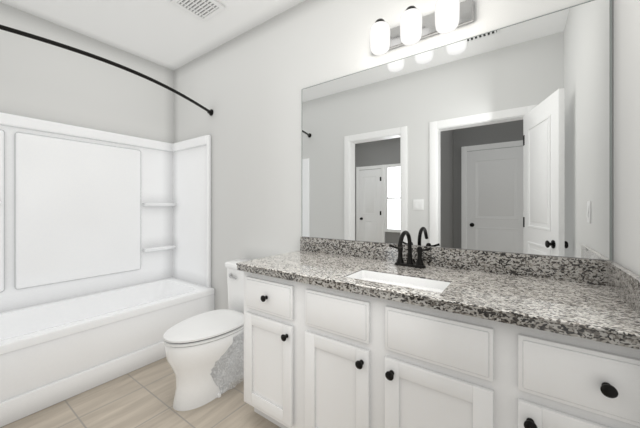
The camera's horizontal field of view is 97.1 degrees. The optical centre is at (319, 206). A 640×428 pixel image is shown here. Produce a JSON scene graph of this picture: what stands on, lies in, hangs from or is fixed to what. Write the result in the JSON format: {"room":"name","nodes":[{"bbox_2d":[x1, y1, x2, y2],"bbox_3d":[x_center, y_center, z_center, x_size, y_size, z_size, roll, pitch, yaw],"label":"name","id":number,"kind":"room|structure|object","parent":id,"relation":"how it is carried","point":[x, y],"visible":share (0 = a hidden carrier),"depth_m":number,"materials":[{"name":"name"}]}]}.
{"room":"bathroom","nodes":[
{"label":"bathroom","id":0,"kind":"room"},
{"bbox_2d":[0,2,173,143],"bbox_3d":[-3.149,-0.138,1.008,0.120,2.710,5.200,0,0,35],"label":"wall","id":1,"kind":"structure","parent":0,"point":[40,80],"depth_m":2.43,"materials":[{"name":"paint"}]},
{"bbox_2d":[1,357,280,427],"bbox_3d":[-1.184,1.242,-0.304,4.843,0.050,5.320,0,0,35],"label":"floor","id":2,"kind":"structure","parent":0,"point":[142,397],"depth_m":1.70,"materials":[{"name":"tile"}]},
{"bbox_2d":[0,112,214,427],"bbox_3d":[-1.739,0.267,2.240,0.758,1.900,1.556,0,0,35],"label":"bathtub","id":3,"kind":"object","parent":2,"relation":"on","point":[105,256],"visible":0.96,"depth_m":2.32,"materials":[{"name":"plastic"}]},
{"bbox_2d":[163,259,250,410],"bbox_3d":[-0.698,0.828,1.982,0.506,0.778,0.770,0,0,35],"label":"toilet","id":4,"kind":"object","parent":2,"relation":"on","point":[205,355],"visible":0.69,"depth_m":1.77,"materials":[{"name":"ceramic"}]},
{"bbox_2d":[236,230,639,427],"bbox_3d":[0.349,0.669,1.362,1.612,1.096,0.586,0,0,35],"label":"bathroom vanity","id":5,"kind":"object","parent":2,"relation":"on","point":[338,333],"visible":1,"depth_m":1.09,"materials":[{"name":"paint"}]},
{"bbox_2d":[0,0,304,69],"bbox_3d":[-1.184,-1.518,-0.304,4.843,0.050,5.320,0,0,35],"label":"ceiling","id":6,"kind":"structure","parent":0,"point":[167,34],"depth_m":2.29,"materials":[{"name":"paint"}]},
{"bbox_2d":[170,0,224,21],"bbox_3d":[-0.893,-1.484,2.072,0.270,0.018,0.270,0,0,35],"label":"fan","id":7,"kind":"object","parent":6,"relation":"attached to","point":[203,10],"visible":0.98,"depth_m":2.10,"materials":[{"name":"white plastic"}]},
{"bbox_2d":[174,0,612,309],"bbox_3d":[-0.176,-0.138,2.167,3.643,2.710,0.120,0,0,35],"label":"wall","id":8,"kind":"structure","parent":0,"point":[247,87],"depth_m":2.23,"materials":[{"name":"paint"}]},
{"bbox_2d":[0,25,212,115],"bbox_3d":[-1.413,-0.949,2.011,0.232,0.160,1.558,0,0,35],"label":"curtain rod","id":9,"kind":"object","parent":8,"relation":"attached to","point":[54,43],"visible":1,"depth_m":1.81,"materials":[{"name":"black metal"}]},
{"bbox_2d":[370,0,473,54],"bbox_3d":[0.497,-0.948,1.504,0.547,0.181,0.185,0,0,35],"label":"wall sconce","id":10,"kind":"object","parent":8,"relation":"attached to","point":[446,17],"visible":1,"depth_m":1.44,"materials":[{"name":"white glass"}]},
{"bbox_2d":[302,0,611,259],"bbox_3d":[0.521,-0.320,1.596,1.596,1.069,0.006,0,0,35],"label":"mirror","id":11,"kind":"object","parent":8,"relation":"attached to","point":[499,140],"visible":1,"depth_m":1.40,"materials":[{"name":"clear glass"}]},
{"bbox_2d":[613,0,639,275],"bbox_3d":[-0.270,-0.138,-1.023,0.120,2.710,5.200,0,0,35],"label":"wall","id":12,"kind":"structure","parent":0,"point":[626,134],"depth_m":1.00,"materials":[{"name":"paint"}]}
]}

